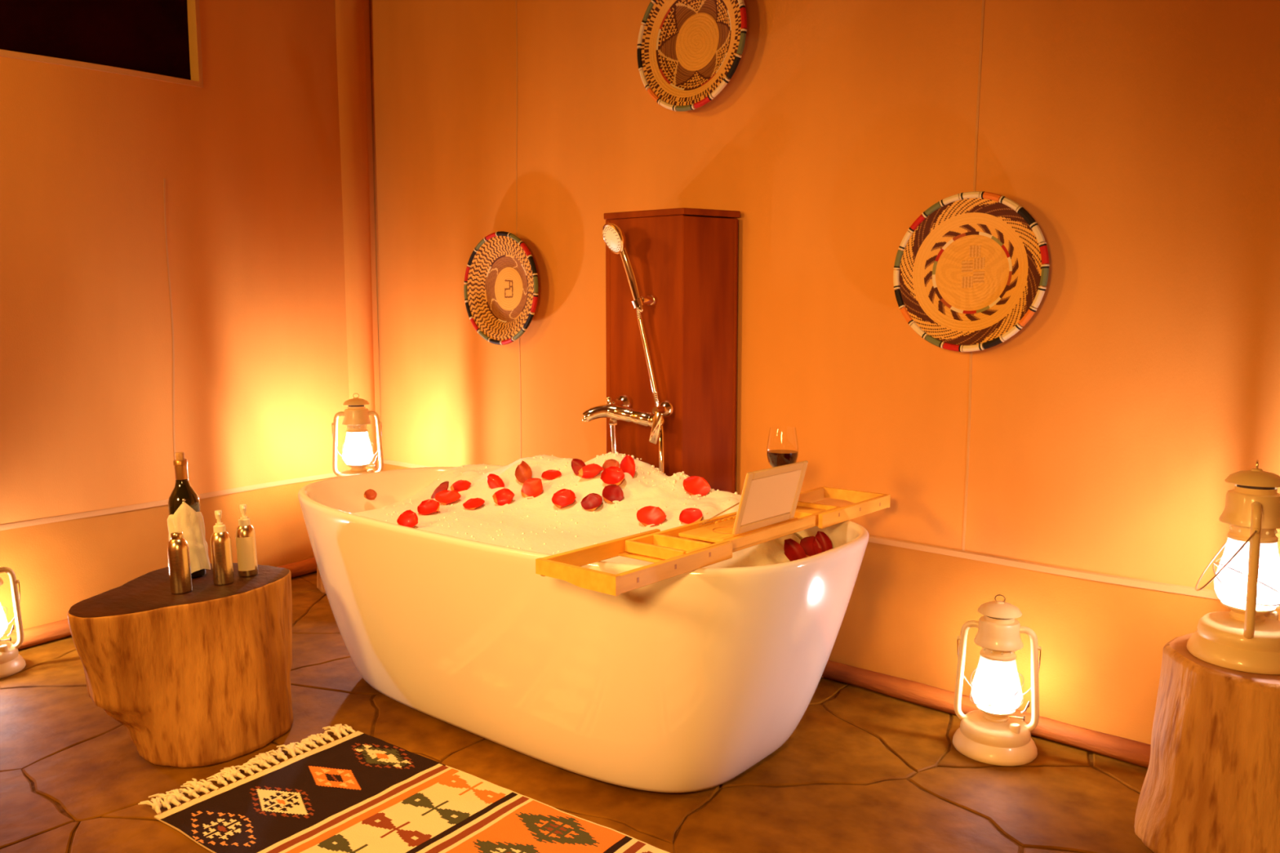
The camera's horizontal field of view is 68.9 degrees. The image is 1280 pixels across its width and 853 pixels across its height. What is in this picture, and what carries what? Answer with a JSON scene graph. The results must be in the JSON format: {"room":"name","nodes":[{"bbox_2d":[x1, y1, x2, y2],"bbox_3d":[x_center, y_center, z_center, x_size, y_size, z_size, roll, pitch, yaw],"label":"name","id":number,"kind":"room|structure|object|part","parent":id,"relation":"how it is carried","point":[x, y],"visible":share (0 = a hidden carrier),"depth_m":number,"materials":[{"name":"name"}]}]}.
{"room":"tent interior","nodes":[
{"label":"tent interior","id":0,"kind":"room"},
{"bbox_2d":[0,0,381,634],"bbox_3d":[-2.363,-0.556,2.299,0.029,2.670,4.450,4,7,32],"label":"wall","id":1,"kind":"structure","parent":0,"point":[172,280],"depth_m":3.37,"materials":[{"name":"beige fabric"}]},
{"bbox_2d":[0,0,203,87],"bbox_3d":[-1.987,-1.485,2.846,0.075,0.810,1.368,3,7,31],"label":"window","id":2,"kind":"structure","parent":1,"relation":"in","point":[160,40],"depth_m":3.19,"materials":[{"name":"black glass"}]},
{"bbox_2d":[0,557,316,649],"bbox_3d":[-2.271,0.724,2.488,0.067,0.065,4.151,4,7,32],"label":"baseboard","id":3,"kind":"structure","parent":1,"relation":"attached to","point":[42,633],"depth_m":3.03,"materials":[{"name":"brown wood"}]},
{"bbox_2d":[334,0,377,471],"bbox_3d":[-1.226,-0.739,4.077,0.035,2.660,0.157,3,7,31],"label":"tent pole sleeve","id":4,"kind":"object","parent":1,"relation":"attached to","point":[349,14],"visible":0.75,"depth_m":4.04,"materials":[{"name":"beige fabric"}]},
{"bbox_2d":[0,571,1154,852],"bbox_3d":[-0.825,0.861,1.497,5.700,0.012,4.800,5,8,41],"label":"floor","id":5,"kind":"structure","parent":0,"point":[862,770],"depth_m":2.09,"materials":[{"name":"stone"}]},
{"bbox_2d":[0,567,26,678],"bbox_3d":[-1.938,0.539,2.751,0.193,0.382,0.193,-3,7,-30],"label":"hurricane lantern","id":6,"kind":"object","parent":5,"relation":"on","point":[11,663],"visible":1,"depth_m":2.78,"materials":[{"name":"brown paint"}]},
{"bbox_3d":[-1.885,0.634,2.768,0.035,0.016,0.016,-3,7,-30],"label":"wick knob","id":7,"kind":"part","parent":6,"relation":"part of","materials":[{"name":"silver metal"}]},
{"bbox_3d":[-1.873,0.608,2.779,0.019,0.034,0.011,-5,7,-39],"label":"lift lever","id":8,"kind":"part","parent":6,"relation":"part of","materials":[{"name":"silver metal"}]},
{"bbox_3d":[-1.938,0.691,2.766,0.193,0.076,0.193,-3,7,-30],"label":"fuel tank","id":9,"kind":"part","parent":6,"relation":"part of","materials":[{"name":"white metal"}]},
{"bbox_2d":[66,563,293,768],"bbox_3d":[-1.111,0.579,2.309,0.436,0.389,0.509,1,6,12],"label":"table","id":10,"kind":"object","parent":5,"relation":"on","point":[199,677],"visible":0.96,"depth_m":2.16,"materials":[{"name":"brown wood"}]},
{"bbox_2d":[167,531,192,594],"bbox_3d":[-1.104,0.326,2.237,0.050,0.146,0.048,-2,6,-23],"label":"toiletry bottle","id":11,"kind":"object","parent":10,"relation":"on","point":[178,550],"visible":1,"depth_m":2.22,"materials":[{"name":"gold metal"}]},
{"bbox_2d":[168,452,205,577],"bbox_3d":[-1.159,0.226,2.383,0.080,0.321,0.077,3,6,28],"label":"wine bottle","id":12,"kind":"object","parent":10,"relation":"on","point":[182,491],"visible":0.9,"depth_m":2.36,"materials":[{"name":"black glass"}]},
{"bbox_2d":[167,502,210,573],"bbox_3d":[-1.157,0.280,2.390,0.099,0.188,0.100,-4,7,-36],"label":"napkin","id":13,"kind":"object","parent":12,"relation":"attached to","point":[185,520],"visible":0.7,"depth_m":2.36,"materials":[{"name":"beige fabric"}]},
{"bbox_2d":[210,510,234,585],"bbox_3d":[-1.033,0.298,2.304,0.050,0.183,0.048,-2,6,-21],"label":"toiletry bottle","id":14,"kind":"object","parent":10,"relation":"on","point":[220,540],"visible":1,"depth_m":2.29,"materials":[{"name":"gold metal"}]},
{"bbox_2d":[235,504,257,577],"bbox_3d":[-1.003,0.289,2.377,0.050,0.183,0.049,-2,6,-22],"label":"toiletry bottle","id":15,"kind":"object","parent":10,"relation":"on","point":[245,535],"visible":1,"depth_m":2.36,"materials":[{"name":"gold metal"}]},
{"bbox_2d":[316,565,325,593],"bbox_3d":[-1.110,0.442,3.704,0.342,0.385,0.336,5,8,41],"label":"table","id":16,"kind":"object","parent":5,"relation":"on","point":[319,583],"visible":0.02,"depth_m":3.62,"materials":[{"name":"brown wood"}]},
{"bbox_2d":[331,393,383,477],"bbox_3d":[-1.109,0.059,3.664,0.193,0.382,0.193,-2,6,-15],"label":"hurricane lantern","id":17,"kind":"object","parent":16,"relation":"on","point":[356,415],"visible":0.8,"depth_m":3.64,"materials":[{"name":"brown paint"}]},
{"bbox_3d":[-1.109,0.211,3.679,0.193,0.076,0.193,-2,6,-15],"label":"fuel tank","id":18,"kind":"part","parent":17,"relation":"part of","materials":[{"name":"white metal"}]},
{"bbox_3d":[-1.109,0.158,3.674,0.088,0.035,0.088,-2,6,-15],"label":"burner","id":19,"kind":"part","parent":17,"relation":"part of","materials":[{"name":"brown paint"}]},
{"bbox_2d":[137,724,669,852],"bbox_3d":[-0.274,0.819,1.737,1.574,0.023,0.553,4,7,36],"label":"rug","id":20,"kind":"object","parent":5,"relation":"on","point":[358,792],"visible":1,"depth_m":1.96,"materials":[{"name":"fabric"}]},
{"bbox_2d":[297,466,869,792],"bbox_3d":[-0.239,0.477,2.528,1.702,0.548,0.842,5,7,39],"label":"bathtub","id":21,"kind":"object","parent":5,"relation":"on","point":[686,682],"visible":0.87,"depth_m":2.02,"materials":[{"name":"beige ceramic"}]},
{"bbox_2d":[352,452,800,568],"bbox_3d":[-0.238,0.222,2.502,1.582,0.260,0.782,5,7,39],"label":"foam","id":22,"kind":"object","parent":21,"relation":"in","point":[535,524],"visible":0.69,"depth_m":2.48,"materials":[{"name":"white"}]},
{"bbox_2d":[364,488,377,500],"bbox_3d":[-0.855,0.216,2.960,0.040,0.032,0.026,-2,6,-18],"label":"rose petal","id":23,"kind":"object","parent":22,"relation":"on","point":[371,495],"visible":1,"depth_m":2.97,"materials":[{"name":"red plant"}]},
{"bbox_2d":[396,509,417,527],"bbox_3d":[-0.594,0.237,2.384,0.053,0.044,0.042,-3,6,-24],"label":"rose petal","id":24,"kind":"object","parent":22,"relation":"on","point":[409,518],"visible":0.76,"depth_m":2.40,"materials":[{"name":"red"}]},
{"bbox_2d":[417,499,439,515],"bbox_3d":[-0.585,0.223,2.581,0.062,0.034,0.058,-2,6,-21],"label":"rose petal","id":25,"kind":"object","parent":22,"relation":"on","point":[426,507],"visible":1,"depth_m":2.60,"materials":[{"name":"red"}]},
{"bbox_2d":[431,481,448,498],"bbox_3d":[-0.596,0.196,2.777,0.054,0.062,0.050,-1,6,-10],"label":"rose petal","id":26,"kind":"object","parent":22,"relation":"on","point":[443,486],"visible":0.52,"depth_m":2.79,"materials":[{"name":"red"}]},
{"bbox_2d":[435,489,461,505],"bbox_3d":[-0.558,0.206,2.715,0.072,0.037,0.064,-3,6,-28],"label":"rose petal","id":27,"kind":"object","parent":22,"relation":"on","point":[445,497],"visible":1,"depth_m":2.73,"materials":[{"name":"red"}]},
{"bbox_2d":[450,480,471,492],"bbox_3d":[-0.543,0.181,2.819,0.058,0.032,0.051,2,6,23],"label":"rose petal","id":28,"kind":"object","parent":22,"relation":"on","point":[460,485],"visible":0.85,"depth_m":2.83,"materials":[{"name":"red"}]},
{"bbox_2d":[462,497,484,510],"bbox_3d":[-0.469,0.218,2.634,0.057,0.025,0.058,-5,8,-44],"label":"rose petal","id":29,"kind":"object","parent":22,"relation":"on","point":[471,504],"visible":1,"depth_m":2.64,"materials":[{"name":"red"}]},
{"bbox_2d":[487,473,505,488],"bbox_3d":[-0.421,0.167,2.743,0.073,0.055,0.019,3,7,31],"label":"rose petal","id":30,"kind":"object","parent":22,"relation":"on","point":[494,481],"visible":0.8,"depth_m":2.75,"materials":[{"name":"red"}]},
{"bbox_2d":[492,488,514,506],"bbox_3d":[-0.385,0.199,2.631,0.062,0.046,0.028,-1,6,-6],"label":"rose petal","id":31,"kind":"object","parent":22,"relation":"on","point":[501,497],"visible":1,"depth_m":2.64,"materials":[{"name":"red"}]},
{"bbox_2d":[515,460,532,484],"bbox_3d":[-0.341,0.137,2.745,0.077,0.070,0.044,4,7,34],"label":"rose petal","id":32,"kind":"object","parent":22,"relation":"on","point":[523,473],"visible":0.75,"depth_m":2.76,"materials":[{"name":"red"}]},
{"bbox_2d":[520,478,542,498],"bbox_3d":[-0.305,0.177,2.649,0.072,0.057,0.048,1,6,14],"label":"rose petal","id":33,"kind":"object","parent":22,"relation":"on","point":[533,487],"visible":1,"depth_m":2.66,"materials":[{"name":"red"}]},
{"bbox_2d":[541,469,561,479],"bbox_3d":[-0.261,0.142,2.750,0.059,0.022,0.055,1,6,5],"label":"rose petal","id":34,"kind":"object","parent":22,"relation":"on","point":[551,474],"visible":1,"depth_m":2.76,"materials":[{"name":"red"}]},
{"bbox_2d":[551,488,576,508],"bbox_3d":[-0.207,0.194,2.516,0.056,0.047,0.062,-3,7,-29],"label":"rose petal","id":35,"kind":"object","parent":22,"relation":"on","point":[562,498],"visible":1,"depth_m":2.52,"materials":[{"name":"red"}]},
{"bbox_2d":[571,458,585,475],"bbox_3d":[-0.168,0.119,2.655,0.077,0.054,0.020,6,8,44],"label":"rose petal","id":36,"kind":"object","parent":22,"relation":"on","point":[576,464],"visible":0.6,"depth_m":2.67,"materials":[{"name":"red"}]},
{"bbox_2d":[577,463,604,478],"bbox_3d":[-0.138,0.123,2.597,0.077,0.040,0.025,2,6,21],"label":"rose petal","id":37,"kind":"object","parent":22,"relation":"on","point":[588,471],"visible":1,"depth_m":2.60,"materials":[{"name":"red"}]},
{"bbox_2d":[580,493,602,511],"bbox_3d":[-0.129,0.200,2.481,0.058,0.042,0.046,4,7,32],"label":"rose petal","id":38,"kind":"object","parent":22,"relation":"on","point":[592,501],"visible":1,"depth_m":2.49,"materials":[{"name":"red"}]},
{"bbox_2d":[602,458,619,470],"bbox_3d":[-0.081,0.111,2.590,0.048,0.036,0.038,0,6,-5],"label":"rose petal","id":39,"kind":"object","parent":22,"relation":"on","point":[608,463],"visible":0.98,"depth_m":2.60,"materials":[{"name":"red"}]},
{"bbox_2d":[600,466,624,485],"bbox_3d":[-0.075,0.135,2.553,0.065,0.048,0.050,1,6,8],"label":"rose petal","id":40,"kind":"object","parent":22,"relation":"on","point":[612,475],"visible":1,"depth_m":2.56,"materials":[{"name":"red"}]},
{"bbox_2d":[602,484,623,503],"bbox_3d":[-0.074,0.181,2.505,0.056,0.044,0.041,-3,6,-27],"label":"rose petal","id":41,"kind":"object","parent":22,"relation":"on","point":[611,493],"visible":1,"depth_m":2.51,"materials":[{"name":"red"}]},
{"bbox_2d":[619,454,635,477],"bbox_3d":[-0.034,0.117,2.599,0.043,0.071,0.036,4,7,37],"label":"rose petal","id":42,"kind":"object","parent":22,"relation":"on","point":[627,464],"visible":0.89,"depth_m":2.61,"materials":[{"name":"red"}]},
{"bbox_2d":[636,506,666,526],"bbox_3d":[0.029,0.227,2.350,0.072,0.047,0.058,-2,6,-16],"label":"rose petal","id":43,"kind":"object","parent":22,"relation":"on","point":[647,515],"visible":1,"depth_m":2.36,"materials":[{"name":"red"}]},
{"bbox_2d":[679,507,702,524],"bbox_3d":[0.127,0.223,2.330,0.058,0.032,0.050,1,6,11],"label":"rose petal","id":44,"kind":"object","parent":22,"relation":"on","point":[691,515],"visible":0.88,"depth_m":2.33,"materials":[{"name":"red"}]},
{"bbox_2d":[683,475,711,497],"bbox_3d":[0.155,0.163,2.527,0.072,0.054,0.051,-3,6,-25],"label":"rose petal","id":45,"kind":"object","parent":22,"relation":"on","point":[695,485],"visible":1,"depth_m":2.54,"materials":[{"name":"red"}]},
{"bbox_2d":[783,538,806,561],"bbox_3d":[0.373,0.303,2.240,0.063,0.064,0.039,2,6,22],"label":"rose petal","id":46,"kind":"object","parent":22,"relation":"on","point":[793,551],"visible":0.65,"depth_m":2.25,"materials":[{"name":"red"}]},
{"bbox_2d":[800,536,822,557],"bbox_3d":[0.418,0.296,2.279,0.058,0.050,0.035,-3,6,-28],"label":"rose petal","id":47,"kind":"object","parent":22,"relation":"on","point":[806,543],"visible":0.73,"depth_m":2.28,"materials":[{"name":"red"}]},
{"bbox_2d":[813,531,832,554],"bbox_3d":[0.448,0.295,2.284,0.050,0.072,0.039,3,7,31],"label":"rose petal","id":48,"kind":"object","parent":22,"relation":"on","point":[826,544],"visible":0.65,"depth_m":2.29,"materials":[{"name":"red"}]},
{"bbox_2d":[535,460,890,595],"bbox_3d":[0.232,0.163,2.097,0.204,0.170,1.090,5,7,40],"label":"tray","id":49,"kind":"object","parent":21,"relation":"on","point":[772,505],"visible":1,"depth_m":1.97,"materials":[{"name":"brown wood"}]},
{"bbox_3d":[-0.115,0.272,1.693,0.201,0.034,0.012,5,7,40],"label":"sliding arm","id":50,"kind":"part","parent":49,"relation":"part of","materials":[{"name":"brown wood"}]},
{"bbox_3d":[-0.072,0.252,1.890,0.012,0.034,0.350,5,7,40],"label":"arm rail","id":51,"kind":"part","parent":49,"relation":"part of","materials":[{"name":"brown wood"}]},
{"bbox_3d":[0.072,0.264,1.770,0.012,0.034,0.350,5,7,40],"label":"arm rail","id":52,"kind":"part","parent":49,"relation":"part of","materials":[{"name":"brown wood"}]},
{"bbox_3d":[0.171,0.223,2.154,0.010,0.024,0.620,5,7,40],"label":"rail","id":53,"kind":"part","parent":49,"relation":"part of","materials":[{"name":"brown wood"}]},
{"bbox_3d":[0.192,0.229,2.038,0.121,0.008,0.200,5,7,40],"label":"flat panel","id":54,"kind":"part","parent":49,"relation":"part of","materials":[{"name":"brown wood"}]},
{"bbox_2d":[652,523,817,552],"bbox_3d":[0.231,0.240,2.105,0.166,0.008,0.550,5,7,40],"label":"tray","id":55,"kind":"object","parent":49,"relation":"on","point":[742,544],"depth_m":2.00,"materials":[{"name":"brown wood"}]},
{"bbox_3d":[0.291,0.233,2.054,0.010,0.024,0.620,5,7,40],"label":"rail","id":56,"kind":"part","parent":49,"relation":"part of","materials":[{"name":"brown wood"}]},
{"bbox_3d":[0.286,0.153,2.034,0.042,0.137,0.244,5,7,40],"label":"rest frame","id":57,"kind":"part","parent":49,"relation":"part of","materials":[{"name":"brown"}]},
{"bbox_2d":[766,431,798,467],"bbox_3d":[0.351,0.102,2.300,0.077,0.200,0.077,5,8,41],"label":"wine glass","id":58,"kind":"object","parent":49,"relation":"on","point":[776,458],"visible":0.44,"depth_m":2.27,"materials":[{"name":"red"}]},
{"bbox_3d":[0.391,0.197,2.439,0.012,0.034,0.350,5,7,40],"label":"arm rail","id":59,"kind":"part","parent":49,"relation":"part of","materials":[{"name":"brown wood"}]},
{"bbox_3d":[0.534,0.209,2.319,0.012,0.034,0.350,5,7,40],"label":"arm rail","id":60,"kind":"part","parent":49,"relation":"part of","materials":[{"name":"brown wood"}]},
{"bbox_3d":[0.578,0.190,2.515,0.201,0.034,0.012,5,7,40],"label":"sliding arm","id":61,"kind":"part","parent":49,"relation":"part of","materials":[{"name":"brown wood"}]},
{"bbox_2d":[604,207,740,493],"bbox_3d":[0.084,0.025,2.928,0.380,1.368,0.244,5,8,41],"label":"shower panel","id":62,"kind":"object","parent":5,"relation":"on","point":[686,258],"visible":0.61,"depth_m":2.83,"materials":[{"name":"brown wood"}]},
{"bbox_3d":[-0.035,0.026,3.035,0.018,1.346,0.236,4,7,33],"label":"panel","id":63,"kind":"part","parent":62,"relation":"part of","materials":[{"name":"brown wood"}]},
{"bbox_2d":[582,394,674,473],"bbox_3d":[-0.029,0.056,2.813,0.261,0.296,0.155,3,6,28],"label":"mixer","id":64,"kind":"object","parent":62,"relation":"attached to","point":[620,409],"visible":0.95,"depth_m":2.79,"materials":[{"name":"silver metal"}]},
{"bbox_3d":[-0.120,-0.042,2.815,0.107,0.054,0.049,-1,6,-5],"label":"spout","id":65,"kind":"part","parent":64,"relation":"part of","materials":[{"name":"silver metal"}]},
{"bbox_3d":[-0.093,-0.073,2.824,0.019,0.031,0.019,3,6,28],"label":"diverter knob","id":66,"kind":"part","parent":64,"relation":"part of","materials":[{"name":"silver metal"}]},
{"bbox_2d":[602,222,660,407],"bbox_3d":[-0.021,-0.303,2.771,0.190,0.592,0.080,1,6,8],"label":"shower","id":67,"kind":"object","parent":64,"relation":"on","point":[614,237],"visible":0.92,"depth_m":2.77,"materials":[{"name":"silver metal"}]},
{"bbox_3d":[-0.032,-0.452,2.771,0.074,0.177,0.030,-1,6,-9],"label":"handle","id":68,"kind":"part","parent":67,"relation":"part of","materials":[{"name":"silver metal"}]},
{"bbox_3d":[0.047,0.003,2.731,0.014,0.100,0.051,-5,8,-41],"label":"lever","id":69,"kind":"part","parent":64,"relation":"part of","materials":[{"name":"silver metal"}]},
{"bbox_2d":[631,294,656,307],"bbox_3d":[0.009,-0.376,2.802,0.081,0.043,0.037,-5,8,-42],"label":"holder","id":70,"kind":"object","parent":62,"relation":"attached to","point":[650,300],"visible":0.99,"depth_m":2.79,"materials":[{"name":"silver metal"}]},
{"bbox_3d":[0.019,-0.380,2.806,0.028,0.027,0.040,5,8,44],"label":"arm","id":71,"kind":"part","parent":70,"relation":"part of","materials":[{"name":"silver metal"}]},
{"bbox_3d":[0.032,-0.381,2.821,0.037,0.037,0.010,3,6,28],"label":"wall plate","id":72,"kind":"part","parent":70,"relation":"part of","materials":[{"name":"silver metal"}]},
{"bbox_3d":[0.014,0.039,2.888,0.260,1.349,0.080,5,8,41],"label":"panel","id":73,"kind":"part","parent":62,"relation":"part of","materials":[{"name":"brown wood"}]},
{"bbox_3d":[0.209,0.043,2.864,0.093,1.346,0.176,5,8,41],"label":"panel","id":74,"kind":"part","parent":62,"relation":"part of","materials":[{"name":"brown wood"}]},
{"bbox_3d":[0.156,0.028,3.011,0.370,1.346,0.012,5,8,41],"label":"panel","id":75,"kind":"part","parent":62,"relation":"part of","materials":[{"name":"brown wood"}]},
{"bbox_2d":[952,594,1041,766],"bbox_3d":[0.858,0.590,2.241,0.193,0.382,0.193,3,6,25],"label":"hurricane lantern","id":76,"kind":"object","parent":5,"relation":"on","point":[991,734],"visible":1,"depth_m":2.20,"materials":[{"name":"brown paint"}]},
{"bbox_3d":[0.858,0.742,2.256,0.193,0.076,0.193,3,6,25],"label":"fuel tank","id":77,"kind":"part","parent":76,"relation":"part of","materials":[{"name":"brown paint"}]},
{"bbox_3d":[0.858,0.688,2.251,0.088,0.035,0.088,3,6,25],"label":"burner","id":78,"kind":"part","parent":76,"relation":"part of","materials":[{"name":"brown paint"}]},
{"bbox_3d":[0.858,0.612,2.243,0.114,0.129,0.114,3,6,25],"label":"glass globe","id":79,"kind":"part","parent":76,"relation":"part of"},
{"bbox_2d":[986,616,1012,619],"bbox_3d":[0.858,0.451,2.227,0.060,0.024,0.060,3,6,25],"label":"air vent","id":80,"kind":"object","parent":76,"relation":"attached to","point":[988,617],"depth_m":2.20,"materials":[{"name":"brown"}]},
{"bbox_3d":[0.894,0.690,2.212,0.035,0.016,0.016,3,6,25],"label":"wick knob","id":81,"kind":"part","parent":76,"relation":"part of","materials":[{"name":"silver metal"}]},
{"bbox_3d":[0.912,0.664,2.208,0.019,0.034,0.011,2,6,16],"label":"lift lever","id":82,"kind":"part","parent":76,"relation":"part of","materials":[{"name":"silver metal"}]},
{"bbox_2d":[1133,633,1279,852],"bbox_3d":[1.189,0.632,1.814,0.378,0.381,0.376,5,8,41],"label":"table","id":83,"kind":"object","parent":5,"relation":"on","point":[1211,784],"visible":0.76,"depth_m":1.72,"materials":[{"name":"brown wood"}]},
{"bbox_2d":[1186,459,1279,675],"bbox_3d":[1.159,0.252,1.771,0.193,0.382,0.193,3,7,31],"label":"hurricane lantern","id":84,"kind":"object","parent":83,"relation":"on","point":[1246,637],"visible":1,"depth_m":1.73,"materials":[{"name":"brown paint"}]},
{"bbox_3d":[1.159,0.404,1.786,0.193,0.076,0.193,3,7,31],"label":"fuel tank","id":85,"kind":"part","parent":84,"relation":"part of","materials":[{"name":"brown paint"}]},
{"bbox_3d":[1.159,0.274,1.773,0.114,0.129,0.114,3,7,31],"label":"glass globe","id":86,"kind":"part","parent":84,"relation":"part of"},
{"bbox_3d":[1.159,0.351,1.781,0.088,0.035,0.088,3,7,31],"label":"burner","id":87,"kind":"part","parent":84,"relation":"part of","materials":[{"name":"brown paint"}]},
{"bbox_2d":[1236,484,1275,489],"bbox_3d":[1.159,0.114,1.757,0.060,0.024,0.060,3,7,31],"label":"air vent","id":88,"kind":"object","parent":84,"relation":"attached to","point":[1238,486],"depth_m":1.73,"materials":[{"name":"brown"}]},
{"bbox_2d":[368,0,1279,744],"bbox_3d":[0.643,-0.582,2.556,4.940,2.670,0.025,5,8,41],"label":"wall","id":89,"kind":"structure","parent":0,"point":[1073,468],"depth_m":2.51,"materials":[{"name":"beige paint"}]},
{"bbox_2d":[463,231,538,345],"bbox_3d":[-0.514,-0.521,3.526,0.423,0.424,0.060,5,8,41],"label":"woven basket","id":90,"kind":"object","parent":89,"relation":"attached to","point":[501,288],"visible":1,"depth_m":3.55,"materials":[{"name":"multicoloured"}]},
{"bbox_2d":[636,0,746,111],"bbox_3d":[0.162,-1.183,2.860,0.423,0.423,0.053,5,8,41],"label":"woven basket","id":91,"kind":"object","parent":89,"relation":"attached to","point":[688,51],"visible":1,"depth_m":2.88,"materials":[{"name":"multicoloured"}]},
{"bbox_2d":[893,191,1049,351],"bbox_3d":[0.828,-0.387,2.348,0.398,0.398,0.045,5,8,41],"label":"woven basket","id":92,"kind":"object","parent":89,"relation":"attached to","point":[972,270],"visible":1,"depth_m":2.35,"materials":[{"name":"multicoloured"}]},
{"bbox_2d":[822,660,1151,768],"bbox_3d":[1.471,0.788,1.897,2.511,0.059,0.059,5,8,41],"label":"baseboard","id":93,"kind":"structure","parent":89,"relation":"attached to","point":[1133,752],"depth_m":2.42,"materials":[{"name":"brown wood"}]}
]}

